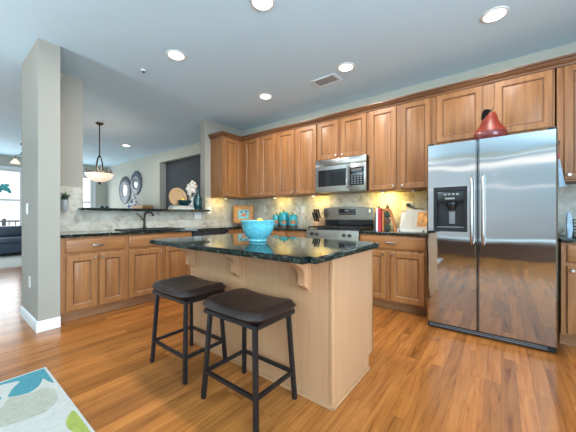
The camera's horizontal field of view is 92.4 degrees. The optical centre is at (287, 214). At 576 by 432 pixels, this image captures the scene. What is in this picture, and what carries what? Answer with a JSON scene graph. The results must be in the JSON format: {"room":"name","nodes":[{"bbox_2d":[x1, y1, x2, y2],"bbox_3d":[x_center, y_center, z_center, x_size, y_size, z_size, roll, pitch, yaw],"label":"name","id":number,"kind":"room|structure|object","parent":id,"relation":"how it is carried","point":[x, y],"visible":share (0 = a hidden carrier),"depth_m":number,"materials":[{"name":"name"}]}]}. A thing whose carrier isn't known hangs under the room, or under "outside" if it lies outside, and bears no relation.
{"room":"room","nodes":[
{"label":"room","id":0,"kind":"room"},
{"bbox_2d":[0,253,21,268],"bbox_3d":[-7.459,1.113,6.170,3.050,0.014,7.040,0,0,38],"label":"rug","id":1,"kind":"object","parent":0,"point":[11,260],"depth_m":6.64,"materials":[{"name":"white fabric"}]},
{"bbox_2d":[0,226,21,253],"bbox_3d":[-7.948,0.713,7.091,0.850,0.786,2.560,0,0,38],"label":"sofa","id":2,"kind":"object","parent":1,"relation":"on","point":[9,243],"visible":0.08,"depth_m":7.41,"materials":[{"name":"blue fabric"}]},
{"bbox_2d":[0,236,21,243],"bbox_3d":[-7.479,0.690,7.550,0.630,0.139,0.630,0,0,38],"label":"seat cushion","id":3,"kind":"object","parent":2,"relation":"on","point":[3,239],"depth_m":7.33,"materials":[{"name":"blue fabric"}]},
{"bbox_2d":[0,226,21,236],"bbox_3d":[-7.760,0.470,7.767,0.220,0.300,0.630,0,0,38],"label":"cushion","id":4,"kind":"object","parent":2,"relation":"on","point":[5,231],"depth_m":7.67,"materials":[{"name":"blue fabric"}]},
{"bbox_3d":[-4.414,0.633,7.928,1.780,0.945,0.529,0,0,38],"label":"sideboard","id":5,"kind":"object","parent":1,"relation":"on","visible":0},
{"bbox_2d":[127,195,139,207],"bbox_3d":[-4.445,-0.211,7.960,0.360,0.740,0.360,0,0,38],"label":"jar","id":6,"kind":"object","parent":5,"relation":"on","point":[133,201],"visible":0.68,"depth_m":7.87,"materials":[{"name":"white ceramic"}]},
{"bbox_2d":[132,205,153,208],"bbox_3d":[-3.994,-0.045,7.587,0.620,0.409,0.300,0,0,38],"label":"wooden box","id":7,"kind":"object","parent":5,"relation":"on","point":[133,206],"visible":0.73,"depth_m":7.42,"materials":[{"name":"orange wood"}]},
{"bbox_2d":[22,38,59,320],"bbox_3d":[-2.630,-0.280,2.925,0.770,2.800,0.168,0,0,38],"label":"wall","id":8,"kind":"structure","parent":0,"point":[41,66],"depth_m":2.71,"materials":[{"name":"grey paint"}]},
{"bbox_2d":[28,276,30,287],"bbox_3d":[-2.648,0.690,2.828,0.070,0.114,0.007,0,0,38],"label":"wall outlet","id":9,"kind":"object","parent":8,"relation":"attached to","point":[29,277],"visible":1,"depth_m":2.82,"materials":[{"name":"white plastic"}]},
{"bbox_2d":[20,305,60,332],"bbox_3d":[-2.635,1.069,2.920,0.798,0.102,0.182,0,0,38],"label":"baseboard","id":10,"kind":"structure","parent":8,"relation":"attached to","point":[37,326],"depth_m":2.70,"materials":[{"name":"white paint"}]},
{"bbox_2d":[0,155,105,207],"bbox_3d":[-8.721,-0.280,7.145,0.140,2.800,7.040,0,0,38],"label":"wall","id":11,"kind":"structure","parent":0,"point":[4,160],"depth_m":9.60,"materials":[{"name":"beige paint"}]},
{"bbox_2d":[0,184,10,192],"bbox_3d":[-8.055,-0.955,7.705,0.130,0.730,0.467,0,0,38],"label":"hanging ornament","id":12,"kind":"object","parent":11,"relation":"hanging from","point":[4,187],"visible":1,"depth_m":7.77,"materials":[{"name":"teal glass"}]},
{"bbox_2d":[0,169,21,236],"bbox_3d":[-8.620,-0.315,7.269,0.070,1.970,2.360,0,0,38],"label":"window","id":13,"kind":"structure","parent":11,"relation":"in","point":[20,171],"depth_m":8.15,"materials":[{"name":"white paint"}]},
{"bbox_2d":[0,166,95,207],"bbox_3d":[-8.019,-0.315,7.923,0.020,2.130,4.290,0,0,38],"label":"trim","id":14,"kind":"structure","parent":11,"relation":"attached to","point":[1,167],"depth_m":9.56,"materials":[{"name":"white paint"}]},
{"bbox_2d":[83,176,91,207],"bbox_3d":[-7.161,-0.315,9.156,0.070,1.970,1.130,0,0,38],"label":"window","id":15,"kind":"structure","parent":11,"relation":"in","point":[90,202],"depth_m":9.56,"materials":[{"name":"white paint"}]},
{"bbox_2d":[60,72,242,231],"bbox_3d":[-1.892,-0.280,4.388,0.130,2.800,3.050,0,0,38],"label":"wall","id":16,"kind":"structure","parent":0,"point":[71,87],"depth_m":3.38,"materials":[{"name":"grey paint"}]},
{"bbox_2d":[60,200,68,210],"bbox_3d":[-2.622,-0.117,3.244,0.092,0.145,0.088,0,0,38],"label":"wall planter","id":17,"kind":"object","parent":16,"relation":"attached to","point":[64,203],"visible":0.87,"depth_m":3.22,"materials":[{"name":"metal"}]},
{"bbox_2d":[60,192,69,199],"bbox_3d":[-2.624,-0.201,3.248,0.092,0.132,0.104,0,0,-1],"label":"potted succulent","id":18,"kind":"object","parent":17,"relation":"in","point":[64,196],"visible":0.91,"depth_m":3.23,"materials":[{"name":"green plant"}]},
{"bbox_2d":[78,208,209,211],"bbox_3d":[-2.052,-0.067,4.152,0.355,0.032,1.860,0,0,38],"label":"bar ledge","id":19,"kind":"object","parent":16,"relation":"attached to","point":[85,209],"visible":0.89,"depth_m":3.79,"materials":[{"name":"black stone"}]},
{"bbox_2d":[169,188,186,204],"bbox_3d":[-1.813,-0.264,4.548,0.135,0.354,0.316,0,0,38],"label":"charger","id":20,"kind":"object","parent":19,"relation":"on","point":[175,194],"visible":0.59,"depth_m":4.54,"materials":[{"name":"beige wicker"}]},
{"bbox_2d":[168,207,193,208],"bbox_3d":[-1.714,-0.098,4.446,0.150,0.028,0.370,0,0,38],"label":"book","id":21,"kind":"object","parent":19,"relation":"on","point":[168,207],"visible":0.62,"depth_m":4.34,"materials":[{"name":"white paper"}]},
{"bbox_2d":[169,205,193,207],"bbox_3d":[-1.713,-0.129,4.447,0.150,0.033,0.348,0,0,38],"label":"book","id":22,"kind":"object","parent":21,"relation":"on","point":[184,206],"visible":0.91,"depth_m":4.38,"materials":[{"name":"paper"}]},
{"bbox_2d":[177,200,191,204],"bbox_3d":[-1.683,-0.187,4.486,0.224,0.082,0.223,0,0,38],"label":"bowl","id":23,"kind":"object","parent":22,"relation":"on","point":[181,202],"visible":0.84,"depth_m":4.41,"materials":[{"name":"teal ceramic"}]},
{"bbox_2d":[186,180,196,205],"bbox_3d":[-1.653,-0.337,4.756,0.167,0.508,0.242,0,0,38],"label":"flower vase","id":24,"kind":"object","parent":19,"relation":"on","point":[191,189],"visible":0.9,"depth_m":4.71,"materials":[{"name":"white ceramic"}]},
{"bbox_2d":[193,187,202,209],"bbox_3d":[-1.523,-0.271,4.653,0.160,0.375,0.159,0,0,38],"label":"bottle","id":25,"kind":"object","parent":19,"relation":"on","point":[197,200],"visible":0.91,"depth_m":4.59,"materials":[{"name":"teal glass"}]},
{"bbox_2d":[60,186,242,231],"bbox_3d":[-1.836,-0.065,4.346,0.010,0.540,3.048,0,0,38],"label":"backsplash","id":26,"kind":"structure","parent":16,"relation":"attached to","point":[74,219],"depth_m":3.88,"materials":[{"name":"stone"}]},
{"bbox_2d":[194,212,201,218],"bbox_3d":[-1.539,0.020,4.715,0.007,0.114,0.140,0,0,38],"label":"wall outlet","id":27,"kind":"object","parent":16,"relation":"attached to","point":[197,215],"visible":1,"depth_m":4.71,"materials":[{"name":"white plastic"}]},
{"bbox_2d":[211,137,251,199],"bbox_3d":[-0.982,-0.855,5.119,0.414,1.110,0.779,0,0,38],"label":"upper cabinet","id":28,"kind":"object","parent":16,"relation":"attached to","point":[226,153],"depth_m":4.87,"materials":[{"name":"brown wood"}]},
{"bbox_2d":[208,53,575,141],"bbox_3d":[0.834,-1.375,3.462,5.314,0.075,0.500,0,0,38],"label":"crown molding","id":29,"kind":"structure","parent":16,"relation":"attached to","point":[569,59],"depth_m":3.15,"materials":[{"name":"brown wood"}]},
{"bbox_2d":[164,163,165,208],"bbox_3d":[-2.434,-0.280,6.924,2.760,2.800,0.060,0,0,38],"label":"wall","id":30,"kind":"structure","parent":0,"point":[164,163],"depth_m":7.70,"materials":[{"name":"beige paint"}]},
{"bbox_2d":[166,155,199,208],"bbox_3d":[-2.342,-0.280,7.043,2.760,2.800,0.240,0,0,38],"label":"wall","id":31,"kind":"structure","parent":0,"point":[179,173],"depth_m":7.21,"materials":[{"name":"paint"}]},
{"bbox_2d":[0,0,575,167],"bbox_3d":[-3.105,-1.740,3.341,13.700,0.120,8.190,0,0,38],"label":"ceiling","id":32,"kind":"structure","parent":0,"point":[236,52],"depth_m":2.86,"materials":[{"name":"paint"}]},
{"bbox_2d":[10,143,21,163],"bbox_3d":[-6.303,-1.437,6.551,0.439,0.484,0.416,0,0,38],"label":"ceiling lamp","id":33,"kind":"object","parent":32,"relation":"attached to","point":[14,161],"visible":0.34,"depth_m":6.47,"materials":[{"name":"white glass"}]},
{"bbox_2d":[84,122,113,184],"bbox_3d":[-3.462,-1.112,5.071,0.451,1.134,0.451,0,0,-39],"label":"pendant lamp","id":34,"kind":"object","parent":32,"relation":"hanging from","point":[97,176],"visible":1,"depth_m":5.00,"materials":[{"name":"white glass"}]},
{"bbox_2d":[166,50,185,60],"bbox_3d":[-1.178,-1.674,2.907,0.196,0.012,0.196,0,0,38],"label":"recessed light","id":35,"kind":"object","parent":32,"relation":"in","point":[176,55],"visible":1,"depth_m":2.90,"materials":[{"name":"white plastic"}]},
{"bbox_2d":[250,0,274,10],"bbox_3d":[-0.201,-1.674,2.177,0.196,0.012,0.196,0,0,38],"label":"recessed light","id":36,"kind":"object","parent":32,"relation":"in","point":[260,5],"visible":1,"depth_m":2.20,"materials":[{"name":"white plastic"}]},
{"bbox_2d":[259,93,271,99],"bbox_3d":[-0.320,-1.674,3.919,0.196,0.012,0.196,0,0,38],"label":"recessed light","id":37,"kind":"object","parent":32,"relation":"in","point":[265,96],"visible":1,"depth_m":3.91,"materials":[{"name":"white plastic"}]},
{"bbox_2d":[310,73,341,87],"bbox_3d":[0.479,-1.676,3.465,0.340,0.008,0.210,0,0,38],"label":"ceiling vent","id":38,"kind":"object","parent":32,"relation":"in","point":[332,78],"visible":1,"depth_m":3.46,"materials":[{"name":"metal"}]},
{"bbox_2d":[337,62,354,71],"bbox_3d":[0.660,-1.674,3.143,0.196,0.012,0.196,0,0,38],"label":"recessed light","id":39,"kind":"object","parent":32,"relation":"in","point":[347,66],"visible":1,"depth_m":3.13,"materials":[{"name":"white plastic"}]},
{"bbox_2d":[480,6,508,22],"bbox_3d":[1.735,-1.674,2.318,0.196,0.012,0.196,0,0,38],"label":"recessed light","id":40,"kind":"object","parent":32,"relation":"in","point":[497,13],"visible":1,"depth_m":2.31,"materials":[{"name":"white plastic"}]},
{"bbox_2d":[0,267,575,431],"bbox_3d":[-3.105,1.180,3.341,13.700,0.120,8.190,0,0,38],"label":"floor","id":41,"kind":"structure","parent":0,"point":[421,377],"depth_m":1.87,"materials":[{"name":"brown wood"}]},
{"bbox_2d":[0,367,94,431],"bbox_3d":[-1.916,1.113,0.604,1.470,0.012,2.412,0,0,38],"label":"rug","id":42,"kind":"object","parent":41,"relation":"on","point":[34,401],"visible":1,"depth_m":1.58,"materials":[{"name":"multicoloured fabric"}]},
{"bbox_2d":[60,235,126,322],"bbox_3d":[-2.321,0.678,3.192,0.651,0.881,0.624,0,0,38],"label":"base cabinet","id":43,"kind":"object","parent":41,"relation":"on","point":[93,269],"visible":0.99,"depth_m":2.98,"materials":[{"name":"brown wood"}]},
{"bbox_2d":[124,231,191,306],"bbox_3d":[-1.864,0.678,3.784,0.650,0.881,0.872,0,0,38],"label":"base cabinet","id":44,"kind":"object","parent":41,"relation":"on","point":[148,263],"visible":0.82,"depth_m":3.47,"materials":[{"name":"brown wood"}]},
{"bbox_2d":[150,275,226,384],"bbox_3d":[-0.753,0.815,2.092,0.504,0.611,0.376,0,0,38],"label":"bar stool","id":45,"kind":"object","parent":41,"relation":"on","point":[185,290],"visible":0.98,"depth_m":2.02,"materials":[{"name":"brown leather"}]},
{"bbox_2d":[192,229,228,235],"bbox_3d":[-1.374,0.677,4.377,0.602,0.875,0.657,0,0,38],"label":"dishwasher","id":46,"kind":"object","parent":41,"relation":"on","point":[223,231],"visible":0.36,"depth_m":4.18,"materials":[{"name":"black plastic"}]},
{"bbox_2d":[228,228,242,233],"bbox_3d":[-0.941,0.678,5.021,0.599,0.881,0.884,0,0,38],"label":"base cabinet","id":47,"kind":"object","parent":41,"relation":"on","point":[231,231],"visible":0.04,"depth_m":4.63,"materials":[{"name":"brown wood"}]},
{"bbox_2d":[201,288,296,431],"bbox_3d":[-0.237,0.815,1.681,0.504,0.611,0.376,0,0,38],"label":"bar stool","id":48,"kind":"object","parent":41,"relation":"on","point":[246,308],"visible":1,"depth_m":1.61,"materials":[{"name":"brown leather"}]},
{"bbox_2d":[177,248,372,411],"bbox_3d":[-0.150,0.681,2.203,1.429,0.877,0.807,0,0,38],"label":"kitchen island","id":49,"kind":"object","parent":41,"relation":"on","point":[332,319],"visible":0.59,"depth_m":1.79,"materials":[{"name":"brown wood"}]},
{"bbox_2d":[149,234,378,264],"bbox_3d":[-0.236,0.223,2.151,1.605,0.034,0.945,0,0,38],"label":"island countertop","id":50,"kind":"structure","parent":49,"relation":"on","point":[297,250],"depth_m":1.78,"materials":[{"name":"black stone"}]},
{"bbox_2d":[241,220,274,241],"bbox_3d":[-0.232,0.126,2.132,0.268,0.160,0.268,0,0,38],"label":"mixing bowl","id":51,"kind":"object","parent":50,"relation":"on","point":[256,231],"visible":1,"depth_m":2.04,"materials":[{"name":"teal ceramic"}]},
{"bbox_2d":[243,230,306,237],"bbox_3d":[-0.099,0.678,4.536,1.324,0.881,0.621,0,0,38],"label":"base cabinet","id":52,"kind":"object","parent":41,"relation":"on","point":[286,233],"visible":0.17,"depth_m":4.10,"materials":[{"name":"brown wood"}]},
{"bbox_2d":[60,225,310,237],"bbox_3d":[-1.075,0.221,3.752,1.919,0.030,3.036,0,0,38],"label":"countertop","id":53,"kind":"structure","parent":52,"relation":"on","point":[201,228],"depth_m":3.55,"materials":[{"name":"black stone"}]},
{"bbox_2d":[136,211,153,227],"bbox_3d":[-2.008,0.073,3.896,0.232,0.239,0.097,0,0,-18],"label":"faucet","id":54,"kind":"object","parent":53,"relation":"on","point":[144,220],"visible":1,"depth_m":3.90,"materials":[{"name":"black metal"}]},
{"bbox_2d":[115,227,184,230],"bbox_3d":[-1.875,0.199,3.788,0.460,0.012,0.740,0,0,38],"label":"sink","id":55,"kind":"object","parent":53,"relation":"in","point":[158,228],"visible":0.87,"depth_m":3.74,"materials":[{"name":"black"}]},
{"bbox_2d":[130,228,169,229],"bbox_3d":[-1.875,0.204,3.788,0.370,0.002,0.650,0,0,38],"label":"basin","id":56,"kind":"object","parent":55,"relation":"in","point":[133,228],"depth_m":3.87,"materials":[{"name":"metal"}]},
{"bbox_2d":[233,205,253,224],"bbox_3d":[-0.831,0.017,5.166,0.390,0.374,0.173,0,0,-3],"label":"framed picture","id":57,"kind":"object","parent":53,"relation":"on","point":[240,212],"visible":0.86,"depth_m":5.15,"materials":[{"name":"orange wood"}]},
{"bbox_2d":[273,213,278,225],"bbox_3d":[-0.208,0.087,4.907,0.134,0.237,0.134,0,0,38],"label":"canister","id":58,"kind":"object","parent":53,"relation":"on","point":[275,217],"visible":0.77,"depth_m":4.85,"materials":[{"name":"teal ceramic"}]},
{"bbox_2d":[279,210,288,226],"bbox_3d":[-0.072,0.062,4.788,0.166,0.287,0.166,0,0,38],"label":"canister","id":59,"kind":"object","parent":53,"relation":"on","point":[283,216],"visible":0.99,"depth_m":4.72,"materials":[{"name":"teal ceramic"}]},
{"bbox_2d":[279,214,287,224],"bbox_3d":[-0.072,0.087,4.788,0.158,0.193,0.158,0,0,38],"label":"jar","id":60,"kind":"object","parent":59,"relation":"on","point":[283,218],"depth_m":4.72,"materials":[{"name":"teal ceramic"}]},
{"bbox_2d":[288,213,296,226],"bbox_3d":[0.083,0.085,4.669,0.158,0.242,0.158,0,0,38],"label":"canister","id":61,"kind":"object","parent":53,"relation":"on","point":[292,219],"visible":1,"depth_m":4.61,"materials":[{"name":"teal ceramic"}]},
{"bbox_2d":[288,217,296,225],"bbox_3d":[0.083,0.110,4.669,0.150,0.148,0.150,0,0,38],"label":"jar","id":62,"kind":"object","parent":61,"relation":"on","point":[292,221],"depth_m":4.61,"materials":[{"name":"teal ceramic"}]},
{"bbox_2d":[312,209,323,225],"bbox_3d":[0.459,0.060,4.260,0.105,0.291,0.217,0,0,38],"label":"knife block","id":63,"kind":"object","parent":53,"relation":"on","point":[318,220],"visible":0.97,"depth_m":4.22,"materials":[{"name":"brown wood"}]},
{"bbox_2d":[306,206,375,240],"bbox_3d":[0.726,0.491,3.865,0.782,1.217,0.637,0,0,38],"label":"range","id":64,"kind":"object","parent":41,"relation":"on","point":[350,220],"visible":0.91,"depth_m":3.88,"materials":[{"name":"silver metal"}]},
{"bbox_2d":[311,228,372,230],"bbox_3d":[0.723,0.208,3.861,0.774,0.012,0.485,0,0,38],"label":"cooktop","id":65,"kind":"object","parent":64,"relation":"in","point":[312,229],"depth_m":3.72,"materials":[{"name":"black glass"}]},
{"bbox_2d":[360,234,426,315],"bbox_3d":[1.367,0.678,3.403,0.790,0.881,0.621,0,0,38],"label":"base cabinet","id":66,"kind":"object","parent":41,"relation":"on","point":[399,261],"visible":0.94,"depth_m":3.13,"materials":[{"name":"brown wood"}]},
{"bbox_2d":[359,229,426,236],"bbox_3d":[1.372,0.221,3.407,0.789,0.030,0.589,0,0,38],"label":"countertop","id":67,"kind":"structure","parent":66,"relation":"on","point":[386,232],"depth_m":3.18,"materials":[{"name":"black stone"}]},
{"bbox_2d":[376,208,377,230],"bbox_3d":[1.170,0.063,3.530,0.023,0.285,0.183,0,0,38],"label":"book","id":68,"kind":"object","parent":67,"relation":"on","point":[376,208],"visible":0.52,"depth_m":3.46,"materials":[{"name":"white paper"}]},
{"bbox_2d":[378,208,385,230],"bbox_3d":[1.194,0.065,3.512,0.034,0.282,0.183,0,0,38],"label":"book","id":69,"kind":"object","parent":67,"relation":"on","point":[379,209],"visible":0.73,"depth_m":3.44,"materials":[{"name":"paper"}]},
{"bbox_2d":[382,209,396,230],"bbox_3d":[1.260,0.067,3.412,0.180,0.278,0.060,0,0,38],"label":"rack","id":70,"kind":"object","parent":67,"relation":"on","point":[384,214],"visible":0.99,"depth_m":3.42,"materials":[{"name":"orange wood"}]},
{"bbox_2d":[397,213,426,232],"bbox_3d":[1.482,0.089,3.262,0.325,0.228,0.197,0,0,38],"label":"cookbook stand","id":71,"kind":"object","parent":67,"relation":"on","point":[402,214],"visible":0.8,"depth_m":3.24,"materials":[{"name":"beige ceramic"}]},
{"bbox_2d":[397,229,426,232],"bbox_3d":[1.450,0.187,3.222,0.325,0.033,0.078,0,0,38],"label":"shelf","id":72,"kind":"object","parent":71,"relation":"attached to","point":[398,230],"depth_m":3.19,"materials":[{"name":"white wood"}]},
{"bbox_2d":[401,209,426,229],"bbox_3d":[1.512,0.062,3.285,0.305,0.254,0.126,0,0,38],"label":"cookbook","id":73,"kind":"object","parent":71,"relation":"on","point":[413,219],"visible":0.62,"depth_m":3.28,"materials":[{"name":"paper"}]},
{"bbox_2d":[417,212,426,226],"bbox_3d":[1.575,0.058,3.231,0.110,0.175,0.080,0,0,38],"label":"picture","id":74,"kind":"object","parent":73,"relation":"attached to","point":[421,216],"depth_m":3.23},
{"bbox_2d":[427,127,557,352],"bbox_3d":[1.980,0.209,2.752,0.943,1.822,0.864,0,0,38],"label":"refrigerator","id":75,"kind":"object","parent":41,"relation":"on","point":[492,203],"visible":1,"depth_m":2.42,"materials":[{"name":"grey metal"}]},
{"bbox_2d":[473,107,507,140],"bbox_3d":[1.879,-0.839,2.567,0.266,0.317,0.266,0,0,38],"label":"bell","id":76,"kind":"object","parent":75,"relation":"on","point":[490,127],"visible":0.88,"depth_m":2.50,"materials":[{"name":"red metal"}]},
{"bbox_2d":[558,241,575,345],"bbox_3d":[2.792,0.678,2.302,0.798,0.881,0.620,0,0,38],"label":"base cabinet","id":77,"kind":"object","parent":41,"relation":"on","point":[566,252],"visible":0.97,"depth_m":2.32,"materials":[{"name":"brown wood"}]},
{"bbox_2d":[558,235,575,242],"bbox_3d":[2.794,0.221,2.307,0.800,0.030,0.589,0,0,38],"label":"countertop","id":78,"kind":"structure","parent":77,"relation":"on","point":[562,238],"depth_m":2.32,"materials":[{"name":"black stone"}]},
{"bbox_2d":[566,212,572,237],"bbox_3d":[2.433,0.089,2.385,0.040,0.229,0.030,0,0,38],"label":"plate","id":79,"kind":"object","parent":78,"relation":"on","point":[569,222],"visible":1,"depth_m":2.38,"materials":[{"name":"blue ceramic"}]},
{"bbox_2d":[572,219,575,237],"bbox_3d":[2.619,0.123,2.399,0.235,0.166,0.206,0,0,38],"label":"wire rack","id":80,"kind":"object","parent":78,"relation":"on","point":[573,233],"visible":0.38,"depth_m":2.52,"materials":[{"name":"black metal"}]},
{"bbox_2d":[106,42,575,229],"bbox_3d":[-1.176,-0.280,5.838,13.700,2.800,0.120,0,0,38],"label":"wall","id":81,"kind":"structure","parent":0,"point":[151,168],"depth_m":5.32,"materials":[{"name":"beige paint"}]},
{"bbox_2d":[119,176,130,203],"bbox_3d":[-5.263,-0.790,8.890,0.880,0.880,0.043,0,0,38],"label":"wall mirror","id":82,"kind":"object","parent":81,"relation":"attached to","point":[124,186],"visible":1,"depth_m":8.85,"materials":[{"name":"grey metal"}]},
{"bbox_2d":[122,185,126,195],"bbox_3d":[-5.262,-0.790,8.890,0.361,0.361,0.007,0,0,38],"label":"mirror glass","id":83,"kind":"object","parent":82,"relation":"attached to","point":[124,187],"depth_m":8.89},
{"bbox_2d":[130,171,141,194],"bbox_3d":[-4.630,-0.960,8.400,0.728,0.728,0.043,0,0,38],"label":"wall mirror","id":84,"kind":"object","parent":81,"relation":"attached to","point":[136,179],"visible":1,"depth_m":8.37,"materials":[{"name":"grey metal"}]},
{"bbox_2d":[134,178,137,186],"bbox_3d":[-4.629,-0.960,8.401,0.283,0.283,0.007,0,0,38],"label":"mirror glass","id":85,"kind":"object","parent":84,"relation":"attached to","point":[135,179],"depth_m":8.40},
{"bbox_2d":[245,134,286,198],"bbox_3d":[-0.395,-0.855,4.910,0.770,1.110,0.390,0,0,38],"label":"upper cabinet","id":86,"kind":"object","parent":81,"relation":"attached to","point":[260,153],"visible":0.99,"depth_m":4.75,"materials":[{"name":"brown wood"}]},
{"bbox_2d":[277,124,327,196],"bbox_3d":[0.218,-0.855,4.437,0.778,1.110,0.390,0,0,38],"label":"upper cabinet","id":87,"kind":"object","parent":81,"relation":"attached to","point":[297,149],"visible":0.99,"depth_m":4.28,"materials":[{"name":"brown wood"}]},
{"bbox_2d":[318,112,367,160],"bbox_3d":[0.831,-1.093,3.963,0.772,0.635,0.390,0,0,38],"label":"upper cabinet","id":88,"kind":"object","parent":81,"relation":"attached to","point":[348,136],"visible":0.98,"depth_m":3.80,"materials":[{"name":"brown wood"}]},
{"bbox_2d":[315,154,372,194],"bbox_3d":[0.815,-0.542,3.921,0.763,0.460,0.474,0,0,38],"label":"microwave","id":89,"kind":"object","parent":88,"relation":"attached to","point":[346,175],"visible":0.99,"depth_m":3.75,"materials":[{"name":"silver metal"}]},
{"bbox_2d":[368,97,433,192],"bbox_3d":[1.443,-0.855,3.490,0.775,1.110,0.390,0,0,38],"label":"upper cabinet","id":90,"kind":"object","parent":81,"relation":"attached to","point":[399,136],"visible":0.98,"depth_m":3.35,"materials":[{"name":"brown wood"}]},
{"bbox_2d":[402,201,413,209],"bbox_3d":[1.572,-0.115,3.620,0.140,0.114,0.007,0,0,38],"label":"wall outlet","id":91,"kind":"object","parent":81,"relation":"attached to","point":[404,207],"visible":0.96,"depth_m":3.62,"materials":[{"name":"white plastic"}]},
{"bbox_2d":[243,184,575,235],"bbox_3d":[1.197,-0.046,3.922,5.303,0.503,0.010,0,0,38],"label":"backsplash","id":92,"kind":"structure","parent":81,"relation":"attached to","point":[566,195],"depth_m":4.04,"materials":[{"name":"stone"}]},
{"bbox_2d":[434,69,554,144],"bbox_3d":[2.151,-1.095,2.961,0.993,0.630,0.361,0,0,38],"label":"upper cabinet","id":93,"kind":"object","parent":81,"relation":"attached to","point":[523,104],"visible":0.79,"depth_m":2.75,"materials":[{"name":"brown wood"}]},
{"bbox_2d":[555,64,575,183],"bbox_3d":[2.862,-0.855,2.393,0.798,1.110,0.390,0,0,38],"label":"upper cabinet","id":94,"kind":"object","parent":81,"relation":"attached to","point":[565,77],"visible":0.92,"depth_m":2.47,"materials":[{"name":"brown wood"}]},
{"bbox_2d":[558,140,565,186],"bbox_3d":[2.470,-0.458,2.488,0.058,0.426,0.037,0,0,38],"label":"dish towel","id":95,"kind":"object","parent":94,"relation":"hanging from","point":[561,183],"visible":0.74,"depth_m":2.48,"materials":[{"name":"blue fabric"}]},
{"label":"outside","id":96,"kind":"structure","parent":0,"visible":0},
{"bbox_3d":[-10.518,1.470,8.761,4.640,0.100,17.000,0,0,38],"label":"deck","id":97,"kind":"object","parent":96,"visible":0},
{"bbox_2d":[0,219,19,225],"bbox_3d":[-9.527,0.780,9.259,0.080,1.280,7.080,0,0,38],"label":"balcony railing","id":98,"kind":"object","parent":97,"relation":"on","point":[3,221],"visible":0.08,"depth_m":9.29,"materials":[{"name":"grey plastic"}]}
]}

